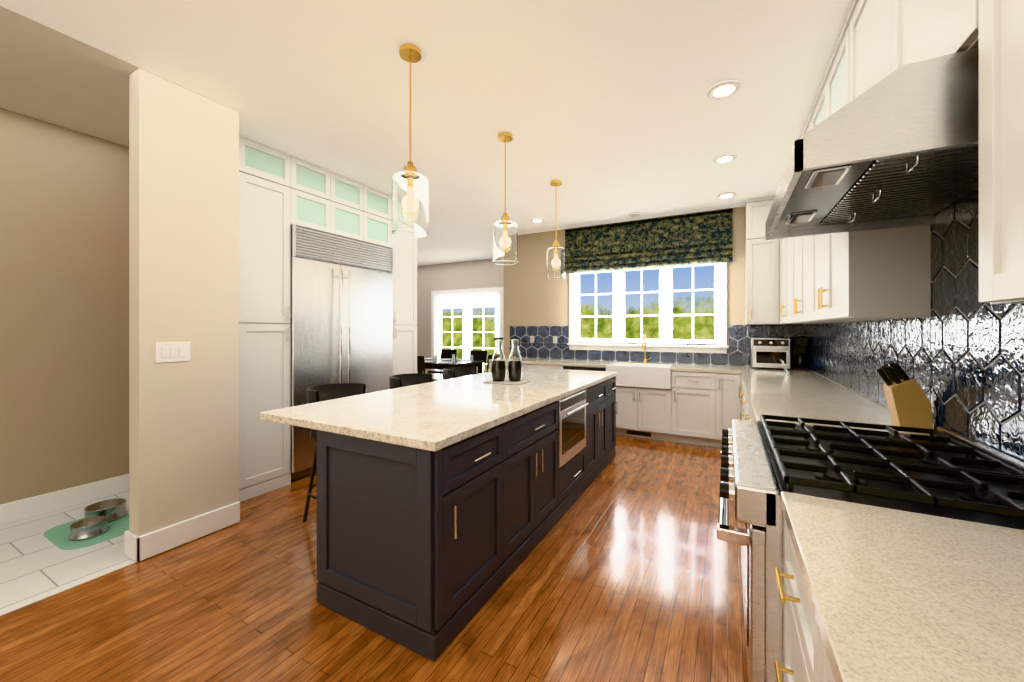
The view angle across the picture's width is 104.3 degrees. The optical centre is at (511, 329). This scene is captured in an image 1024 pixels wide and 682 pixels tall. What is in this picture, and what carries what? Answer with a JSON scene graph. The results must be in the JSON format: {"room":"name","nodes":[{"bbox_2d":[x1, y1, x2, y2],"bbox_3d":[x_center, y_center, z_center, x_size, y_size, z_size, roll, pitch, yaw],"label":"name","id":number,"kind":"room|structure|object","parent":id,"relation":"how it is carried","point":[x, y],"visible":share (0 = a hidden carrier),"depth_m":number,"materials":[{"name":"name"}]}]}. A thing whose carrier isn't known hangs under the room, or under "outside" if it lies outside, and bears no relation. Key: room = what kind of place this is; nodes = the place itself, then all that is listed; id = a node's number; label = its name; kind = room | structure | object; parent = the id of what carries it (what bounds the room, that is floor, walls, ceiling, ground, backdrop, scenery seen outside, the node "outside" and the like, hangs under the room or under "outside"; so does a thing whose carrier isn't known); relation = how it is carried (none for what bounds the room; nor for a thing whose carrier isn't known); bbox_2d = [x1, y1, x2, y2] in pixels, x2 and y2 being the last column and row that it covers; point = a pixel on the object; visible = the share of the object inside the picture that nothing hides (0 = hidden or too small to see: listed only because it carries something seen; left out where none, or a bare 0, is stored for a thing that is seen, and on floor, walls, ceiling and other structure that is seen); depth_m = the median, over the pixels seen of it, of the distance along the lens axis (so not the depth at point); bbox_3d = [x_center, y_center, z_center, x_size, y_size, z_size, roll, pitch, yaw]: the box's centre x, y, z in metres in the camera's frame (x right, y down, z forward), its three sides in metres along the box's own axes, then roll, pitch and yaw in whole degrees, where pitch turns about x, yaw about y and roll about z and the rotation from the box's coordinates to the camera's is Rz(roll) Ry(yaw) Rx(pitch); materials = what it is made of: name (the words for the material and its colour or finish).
{"room":"kitchen","nodes":[
{"label":"kitchen","id":0,"kind":"room"},
{"bbox_2d":[0,108,128,503],"bbox_3d":[-3.977,-0.090,2.233,0.120,2.940,3.345,0,0,28],"label":"wall","id":1,"kind":"structure","parent":0,"point":[64,307],"depth_m":3.06,"materials":[{"name":"beige paint"}]},
{"bbox_2d":[0,474,128,525],"bbox_3d":[-3.955,1.303,2.127,0.018,0.146,3.180,0,0,28],"label":"baseboard","id":2,"kind":"structure","parent":1,"relation":"attached to","point":[21,509],"depth_m":3.05,"materials":[{"name":"white wood"}]},
{"bbox_2d":[0,491,135,615],"bbox_3d":[-3.339,1.378,1.794,1.420,0.004,3.180,0,0,28],"label":"floor","id":3,"kind":"structure","parent":0,"point":[36,565],"depth_m":2.37,"materials":[{"name":"white tile"}]},
{"bbox_2d":[43,513,128,549],"bbox_3d":[-2.878,1.373,2.750,0.560,0.006,0.400,0,0,28],"label":"pet mat","id":4,"kind":"object","parent":3,"relation":"on","point":[58,535],"visible":0.5,"depth_m":2.66,"materials":[{"name":"green"}]},
{"bbox_2d":[68,498,127,540],"bbox_3d":[-2.895,1.320,2.794,0.418,0.099,0.348,0,0,28],"label":"pet bowls","id":5,"kind":"object","parent":4,"relation":"on","point":[98,518],"visible":0.98,"depth_m":2.75,"materials":[{"name":"silver metal"}]},
{"bbox_2d":[129,68,238,535],"bbox_3d":[-2.150,-0.090,2.646,0.140,2.940,0.550,0,0,28],"label":"wall","id":6,"kind":"structure","parent":0,"point":[183,273],"depth_m":2.56,"materials":[{"name":"beige paint"}]},
{"bbox_2d":[124,530,139,561],"bbox_3d":[-2.285,1.303,2.396,0.176,0.146,0.018,0,0,28],"label":"baseboard","id":7,"kind":"structure","parent":6,"relation":"attached to","point":[130,543],"depth_m":2.38,"materials":[{"name":"white wood"}]},
{"bbox_2d":[155,342,189,362],"bbox_3d":[-2.136,0.142,2.514,0.010,0.125,0.180,0,0,28],"label":"switch plate","id":8,"kind":"object","parent":6,"relation":"attached to","point":[172,352],"visible":1,"depth_m":2.50,"materials":[{"name":"white plastic"}]},
{"bbox_2d":[136,501,239,561],"bbox_3d":[-2.085,1.303,2.601,0.018,0.146,0.568,0,0,28],"label":"baseboard","id":9,"kind":"structure","parent":6,"relation":"attached to","point":[159,541],"depth_m":2.57,"materials":[{"name":"white wood"}]},
{"bbox_2d":[295,158,338,235],"bbox_3d":[-2.149,-1.248,3.910,0.640,0.614,0.455,0,0,28],"label":"upper cabinet","id":10,"kind":"object","parent":0,"relation":"attached to","point":[316,188],"depth_m":3.79,"materials":[{"name":"white"}]},
{"bbox_2d":[339,175,370,243],"bbox_3d":[-1.970,-1.248,4.242,0.640,0.614,0.506,0,0,28],"label":"upper cabinet","id":11,"kind":"object","parent":0,"relation":"attached to","point":[354,197],"depth_m":4.18,"materials":[{"name":"white"}]},
{"bbox_2d":[0,434,747,681],"bbox_3d":[-2.190,1.430,4.538,10.230,0.100,9.500,0,0,28],"label":"floor","id":12,"kind":"structure","parent":0,"point":[628,569],"depth_m":1.96,"materials":[{"name":"brown wood"}]},
{"bbox_2d":[239,136,294,501],"bbox_3d":[-2.362,-0.087,3.517,0.640,2.936,0.440,0,0,28],"label":"tall cabinet","id":13,"kind":"object","parent":12,"relation":"on","point":[280,193],"depth_m":3.36,"materials":[{"name":"white wood"}]},
{"bbox_2d":[303,383,365,521],"bbox_3d":[-1.274,0.901,2.928,0.423,0.962,0.430,0,0,28],"label":"stool","id":14,"kind":"object","parent":12,"relation":"on","point":[320,393],"visible":0.19,"depth_m":3.02,"materials":[{"name":"black"}]},
{"bbox_2d":[290,224,392,481],"bbox_3d":[-1.917,0.221,4.214,0.718,2.318,1.204,0,0,28],"label":"fridge","id":15,"kind":"object","parent":12,"relation":"on","point":[341,323],"visible":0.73,"depth_m":3.91,"materials":[{"name":"silver metal"}]},
{"bbox_2d":[391,196,416,374],"bbox_3d":[-1.577,-0.087,4.968,0.640,2.936,0.440,0,0,28],"label":"tall cabinet","id":16,"kind":"object","parent":12,"relation":"on","point":[404,273],"depth_m":4.83,"materials":[{"name":"white wood"}]},
{"bbox_2d":[389,373,431,388],"bbox_3d":[-0.898,0.901,3.623,0.423,0.962,0.430,0,0,28],"label":"stool","id":17,"kind":"object","parent":12,"relation":"on","point":[400,380],"visible":0.1,"depth_m":3.79,"materials":[{"name":"black leather"}]},
{"bbox_2d":[417,356,440,381],"bbox_3d":[-1.575,0.916,7.075,0.446,0.930,0.497,0,0,28],"label":"dining chair","id":18,"kind":"object","parent":12,"relation":"on","point":[420,363],"visible":0.15,"depth_m":6.81,"materials":[{"name":"black wood"}]},
{"bbox_2d":[428,349,456,378],"bbox_3d":[-1.540,0.916,8.820,0.446,0.930,0.497,0,0,28],"label":"dining chair","id":19,"kind":"object","parent":12,"relation":"on","point":[446,353],"visible":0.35,"depth_m":8.98,"materials":[{"name":"black"}]},
{"bbox_2d":[417,354,484,373],"bbox_3d":[-1.514,0.945,7.923,1.700,0.870,1.000,0,0,28],"label":"dining table","id":20,"kind":"object","parent":12,"relation":"on","point":[434,362],"visible":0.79,"depth_m":7.58,"materials":[{"name":"black wood"}]},
{"bbox_2d":[443,367,476,379],"bbox_3d":[-0.532,0.901,4.301,0.423,0.962,0.430,0,0,28],"label":"stool","id":21,"kind":"object","parent":12,"relation":"on","point":[451,372],"visible":0.12,"depth_m":4.47,"materials":[{"name":"black"}]},
{"bbox_2d":[308,375,617,660],"bbox_3d":[0.089,0.940,3.152,0.818,0.880,3.054,0,0,28],"label":"kitchen island","id":22,"kind":"object","parent":12,"relation":"on","point":[444,506],"depth_m":1.90,"materials":[{"name":"grey wood"}]},
{"bbox_2d":[260,367,615,446],"bbox_3d":[-0.130,0.480,3.271,1.240,0.040,3.070,0,0,28],"label":"island countertop","id":23,"kind":"structure","parent":22,"relation":"on","point":[436,413],"depth_m":2.35,"materials":[{"name":"beige stone"}]},
{"bbox_2d":[483,338,529,384],"bbox_3d":[-0.048,0.265,3.465,0.340,0.388,0.250,0,0,28],"label":"tray","id":24,"kind":"object","parent":23,"relation":"on","point":[498,369],"visible":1,"depth_m":3.42,"materials":[{"name":"glass"}]},
{"bbox_2d":[469,350,486,373],"bbox_3d":[-0.837,0.916,8.439,0.446,0.930,0.497,0,0,28],"label":"dining chair","id":25,"kind":"object","parent":12,"relation":"on","point":[479,354],"visible":0.35,"depth_m":8.60,"materials":[{"name":"black"}]},
{"bbox_2d":[486,354,492,371],"bbox_3d":[-0.523,0.916,7.388,0.497,0.930,0.446,0,0,28],"label":"dining chair","id":26,"kind":"object","parent":12,"relation":"on","point":[489,358],"visible":0.12,"depth_m":7.11,"materials":[{"name":"black wood"}]},
{"bbox_2d":[489,362,528,371],"bbox_3d":[0.091,0.940,6.197,0.661,0.880,0.652,0,0,28],"label":"base cabinet","id":27,"kind":"object","parent":12,"relation":"on","point":[524,364],"depth_m":5.81,"materials":[{"name":"white wood"}]},
{"bbox_2d":[529,362,564,368],"bbox_3d":[0.592,0.940,5.926,0.601,0.880,0.652,0,0,28],"label":"base cabinet","id":28,"kind":"object","parent":12,"relation":"on","point":[531,364],"depth_m":5.65,"materials":[{"name":"white wood"}]},
{"bbox_2d":[565,366,620,381],"bbox_3d":[1.120,0.940,5.640,0.723,0.880,0.652,0,0,28],"label":"base cabinet","id":29,"kind":"object","parent":12,"relation":"on","point":[617,369],"depth_m":5.24,"materials":[{"name":"white wood"}]},
{"bbox_2d":[489,358,608,365],"bbox_3d":[0.592,0.517,5.928,1.798,0.115,0.663,0,0,28],"label":"countertop","id":30,"kind":"structure","parent":29,"relation":"on","point":[548,362],"depth_m":5.61,"materials":[{"name":"beige stone"}]},
{"bbox_2d":[616,386,676,441],"bbox_3d":[1.755,1.060,5.278,0.862,0.640,0.685,0,0,28],"label":"base cabinet","id":31,"kind":"object","parent":12,"relation":"on","point":[643,412],"depth_m":4.98,"materials":[{"name":"white wood"}]},
{"bbox_2d":[665,366,724,446],"bbox_3d":[2.299,0.940,5.004,0.602,0.880,0.650,0,0,28],"label":"base cabinet","id":32,"kind":"object","parent":12,"relation":"on","point":[698,404],"depth_m":4.70,"materials":[{"name":"white wood"}]},
{"bbox_2d":[616,382,664,389],"bbox_3d":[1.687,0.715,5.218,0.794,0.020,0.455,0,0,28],"label":"sink","id":33,"kind":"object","parent":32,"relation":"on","point":[652,385],"depth_m":4.94,"materials":[{"name":"white ceramic"}]},
{"bbox_2d":[669,363,816,373],"bbox_3d":[2.715,0.480,4.781,1.428,0.040,0.663,0,0,28],"label":"countertop","id":34,"kind":"structure","parent":32,"relation":"on","point":[728,369],"depth_m":4.70,"materials":[{"name":"beige stone"}]},
{"bbox_2d":[750,337,790,368],"bbox_3d":[3.042,0.279,4.700,0.380,0.360,0.398,0,0,28],"label":"toaster oven","id":35,"kind":"object","parent":34,"relation":"on","point":[768,352],"visible":0.94,"depth_m":4.56,"materials":[{"name":"silver metal"}]},
{"bbox_2d":[791,337,808,369],"bbox_3d":[3.327,0.275,4.607,0.140,0.369,0.270,0,0,28],"label":"coffee maker","id":36,"kind":"object","parent":34,"relation":"on","point":[799,345],"visible":0.98,"depth_m":4.52,"materials":[{"name":"black plastic"}]},
{"bbox_2d":[725,374,740,429],"bbox_3d":[2.595,0.940,4.844,0.316,0.880,0.650,0,0,28],"label":"base cabinet","id":37,"kind":"object","parent":12,"relation":"on","point":[732,381],"depth_m":4.53,"materials":[{"name":"white wood"}]},
{"bbox_2d":[739,374,742,419],"bbox_3d":[2.727,0.940,4.044,0.670,0.880,0.619,0,0,28],"label":"base cabinet","id":38,"kind":"object","parent":12,"relation":"on","point":[740,393],"depth_m":4.28,"materials":[{"name":"white wood"}]},
{"bbox_2d":[743,386,746,419],"bbox_3d":[2.211,0.940,3.090,0.670,0.880,0.680,0,0,28],"label":"base cabinet","id":39,"kind":"object","parent":12,"relation":"on","point":[744,387],"depth_m":3.49,"materials":[{"name":"white wood"}]},
{"bbox_2d":[741,370,935,435],"bbox_3d":[2.212,0.480,3.089,0.684,0.040,2.788,0,0,28],"label":"countertop","id":40,"kind":"structure","parent":39,"relation":"on","point":[812,396],"depth_m":2.55,"materials":[{"name":"beige stone"}]},
{"bbox_2d":[774,359,788,374],"bbox_3d":[2.789,0.386,4.119,0.108,0.146,0.200,0,0,28],"label":"cookbook stand","id":41,"kind":"object","parent":40,"relation":"on","point":[782,373],"visible":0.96,"depth_m":4.10,"materials":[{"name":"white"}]},
{"bbox_2d":[876,362,932,428],"bbox_3d":[1.821,0.306,1.863,0.179,0.306,0.110,0,0,28],"label":"knife block","id":42,"kind":"object","parent":40,"relation":"on","point":[909,403],"visible":0.98,"depth_m":1.82,"materials":[{"name":"brown wood"}]},
{"bbox_2d":[747,402,750,420],"bbox_3d":[1.931,0.940,2.572,0.670,0.880,0.619,0,0,28],"label":"base cabinet","id":43,"kind":"object","parent":12,"relation":"on","point":[748,403],"depth_m":2.96,"materials":[{"name":"white wood"}]},
{"bbox_2d":[778,499,809,681],"bbox_3d":[0.934,0.940,0.728,0.670,0.880,0.562,0,0,28],"label":"base cabinet","id":44,"kind":"object","parent":12,"relation":"on","point":[793,594],"depth_m":0.97,"materials":[{"name":"white wood"}]},
{"bbox_2d":[781,491,1023,681],"bbox_3d":[0.368,0.480,-0.321,0.684,0.040,2.946,0,0,28],"label":"countertop","id":45,"kind":"structure","parent":44,"relation":"on","point":[896,595],"depth_m":0.70,"materials":[{"name":"beige stone"}]},
{"bbox_2d":[806,599,833,681],"bbox_3d":[0.648,0.940,0.200,0.670,0.880,0.762,0,0,28],"label":"base cabinet","id":46,"kind":"object","parent":12,"relation":"on","point":[817,661],"depth_m":0.72,"materials":[{"name":"white wood"}]},
{"bbox_2d":[717,414,1023,681],"bbox_3d":[1.236,0.897,1.458,0.848,0.965,0.996,0,0,28],"label":"range","id":47,"kind":"object","parent":12,"relation":"on","point":[947,472],"visible":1,"depth_m":1.22,"materials":[{"name":"black"}]},
{"bbox_2d":[371,188,390,247],"bbox_3d":[-1.790,-1.248,4.574,0.640,0.614,0.455,0,0,28],"label":"upper cabinet","id":48,"kind":"object","parent":0,"relation":"attached to","point":[380,201],"depth_m":4.49,"materials":[{"name":"white wood"}]},
{"bbox_2d":[0,0,851,265],"bbox_3d":[-2.190,-1.610,4.538,10.230,0.100,9.500,0,0,28],"label":"ceiling","id":49,"kind":"structure","parent":0,"point":[607,111],"depth_m":2.56,"materials":[{"name":"paint"}]},
{"bbox_2d":[392,43,428,237],"bbox_3d":[-0.568,-1.047,2.229,0.200,1.024,0.200,0,0,28],"label":"pendant light","id":50,"kind":"object","parent":49,"relation":"hanging from","point":[410,201],"visible":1,"depth_m":2.15,"materials":[{"name":"clear glass"}]},
{"bbox_2d":[493,132,517,264],"bbox_3d":[-0.054,-1.047,3.201,0.200,1.024,0.200,0,0,28],"label":"pendant light","id":51,"kind":"object","parent":49,"relation":"hanging from","point":[505,240],"visible":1,"depth_m":3.13,"materials":[{"name":"clear glass"}]},
{"bbox_2d":[531,218,543,221],"bbox_3d":[0.360,-1.550,5.649,0.196,0.017,0.196,0,0,28],"label":"recessed light","id":52,"kind":"object","parent":49,"relation":"in","point":[537,219],"visible":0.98,"depth_m":5.62,"materials":[{"name":"white plastic"}]},
{"bbox_2d":[547,180,565,279],"bbox_3d":[0.466,-1.047,4.205,0.200,1.024,0.200,0,0,28],"label":"pendant light","id":53,"kind":"object","parent":49,"relation":"hanging from","point":[556,261],"visible":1,"depth_m":4.13,"materials":[{"name":"clear glass"}]},
{"bbox_2d":[628,212,642,216],"bbox_3d":[1.667,-1.550,5.374,0.196,0.017,0.196,0,0,28],"label":"recessed light","id":54,"kind":"object","parent":49,"relation":"attached to","point":[634,214],"visible":1,"depth_m":5.34,"materials":[{"name":"white plastic"}]},
{"bbox_2d":[707,79,740,98],"bbox_3d":[1.371,-1.550,2.578,0.196,0.017,0.196,0,0,28],"label":"recessed light","id":55,"kind":"object","parent":49,"relation":"in","point":[723,89],"visible":1,"depth_m":2.56,"materials":[{"name":"white"}]},
{"bbox_2d":[713,153,736,163],"bbox_3d":[1.933,-1.550,3.616,0.196,0.017,0.196,0,0,28],"label":"recessed light","id":56,"kind":"object","parent":49,"relation":"in","point":[725,158],"visible":1,"depth_m":3.59,"materials":[{"name":"white"}]},
{"bbox_2d":[717,192,735,198],"bbox_3d":[2.483,-1.550,4.614,0.196,0.017,0.196,0,0,28],"label":"recessed light","id":57,"kind":"object","parent":49,"relation":"in","point":[726,195],"visible":1,"depth_m":4.58,"materials":[{"name":"white plastic"}]},
{"bbox_2d":[416,259,503,373],"bbox_3d":[-1.770,-0.090,9.552,5.800,2.940,0.120,0,0,28],"label":"wall","id":58,"kind":"structure","parent":0,"point":[483,273],"depth_m":9.40,"materials":[{"name":"beige paint"}]},
{"bbox_2d":[431,287,503,379],"bbox_3d":[-1.027,0.230,9.138,2.000,2.300,0.140,0,0,28],"label":"window","id":59,"kind":"structure","parent":58,"relation":"in","point":[467,300],"depth_m":9.14,"materials":[{"name":"white wood"}]},
{"bbox_2d":[609,362,616,365],"bbox_3d":[1.346,0.583,5.402,0.020,0.243,0.455,0,0,28],"label":"backsplash","id":60,"kind":"structure","parent":0,"relation":"attached to","point":[610,363],"depth_m":5.45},
{"bbox_2d":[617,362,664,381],"bbox_3d":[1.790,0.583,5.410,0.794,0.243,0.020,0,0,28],"label":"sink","id":61,"kind":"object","parent":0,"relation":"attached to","point":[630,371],"depth_m":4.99,"materials":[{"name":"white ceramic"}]},
{"bbox_2d":[504,206,804,365],"bbox_3d":[1.711,-0.090,5.782,4.150,2.940,0.120,0,0,28],"label":"wall","id":62,"kind":"structure","parent":0,"point":[534,295],"depth_m":6.35,"materials":[{"name":"beige paint"}]},
{"bbox_2d":[567,262,728,353],"bbox_3d":[1.846,-0.512,5.675,2.180,1.645,0.180,0,0,28],"label":"kitchen window","id":63,"kind":"structure","parent":62,"relation":"in","point":[666,291],"depth_m":5.55,"materials":[{"name":"white wood"}]},
{"bbox_2d":[565,208,732,273],"bbox_3d":[1.812,-1.196,5.612,2.270,0.697,0.080,0,0,28],"label":"roman shade","id":64,"kind":"object","parent":62,"relation":"attached to","point":[690,239],"visible":1,"depth_m":5.53,"materials":[{"name":"fabric"}]},
{"bbox_2d":[510,324,805,365],"bbox_3d":[1.732,0.200,5.697,4.028,0.519,0.006,0,0,28],"label":"backsplash","id":65,"kind":"structure","parent":62,"relation":"attached to","point":[543,345],"depth_m":5.59,"materials":[{"name":"blue tile"}]},
{"bbox_2d":[745,195,802,324],"bbox_3d":[3.142,-0.808,4.733,0.626,1.497,0.340,0,0,28],"label":"upper cabinet","id":66,"kind":"object","parent":62,"relation":"attached to","point":[762,280],"visible":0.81,"depth_m":4.71,"materials":[{"name":"white wood"}]},
{"bbox_2d":[818,232,931,409],"bbox_3d":[1.796,-0.090,1.450,0.120,2.940,7.660,0,0,28],"label":"wall","id":67,"kind":"structure","parent":0,"point":[857,393],"depth_m":2.78,"materials":[{"name":"beige paint"}]},
{"bbox_2d":[780,238,787,323],"bbox_3d":[2.964,-0.808,4.058,0.295,1.496,1.051,0,0,28],"label":"upper cabinet","id":68,"kind":"object","parent":67,"relation":"attached to","point":[783,241],"depth_m":4.20,"materials":[{"name":"white wood"}]},
{"bbox_2d":[788,118,807,323],"bbox_3d":[2.508,-0.808,3.215,0.295,1.496,1.113,0,0,28],"label":"upper cabinet","id":69,"kind":"object","parent":67,"relation":"attached to","point":[797,246],"depth_m":3.42,"materials":[{"name":"white wood"}]},
{"bbox_2d":[808,17,930,323],"bbox_3d":[2.052,-0.808,2.371,0.295,1.496,1.052,0,0,28],"label":"upper cabinet","id":70,"kind":"object","parent":67,"relation":"attached to","point":[881,274],"depth_m":1.96,"materials":[{"name":"white wood"}]},
{"bbox_2d":[766,47,978,239],"bbox_3d":[1.389,-0.600,1.511,0.646,0.240,1.060,0,0,28],"label":"range hood","id":71,"kind":"object","parent":67,"relation":"attached to","point":[898,147],"visible":0.88,"depth_m":1.19,"materials":[{"name":"silver metal"}]},
{"bbox_2d":[847,0,978,101],"bbox_3d":[1.521,-1.141,1.399,0.305,0.833,1.137,0,0,28],"label":"upper cabinet","id":72,"kind":"object","parent":67,"relation":"attached to","point":[887,37],"visible":0.44,"depth_m":1.41,"materials":[{"name":"white wood"}]},
{"bbox_2d":[806,190,1023,461],"bbox_3d":[2.160,-0.045,2.260,0.006,1.009,5.630,0,0,28],"label":"backsplash","id":73,"kind":"structure","parent":67,"relation":"attached to","point":[958,355],"depth_m":1.65,"materials":[{"name":"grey tile"}]},
{"bbox_2d":[979,0,1023,303],"bbox_3d":[1.001,-0.808,0.427,0.295,1.496,1.047,0,0,28],"label":"upper cabinet","id":74,"kind":"object","parent":67,"relation":"attached to","point":[1001,151],"visible":1,"depth_m":0.84,"materials":[{"name":"white painted wood"}]},
{"label":"outside","id":75,"kind":"structure","parent":0,"visible":0},
{"bbox_2d":[442,265,713,371],"bbox_3d":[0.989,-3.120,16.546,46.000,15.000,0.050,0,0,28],"label":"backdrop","id":76,"kind":"structure","parent":75,"point":[703,304],"depth_m":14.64,"materials":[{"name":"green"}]}
]}

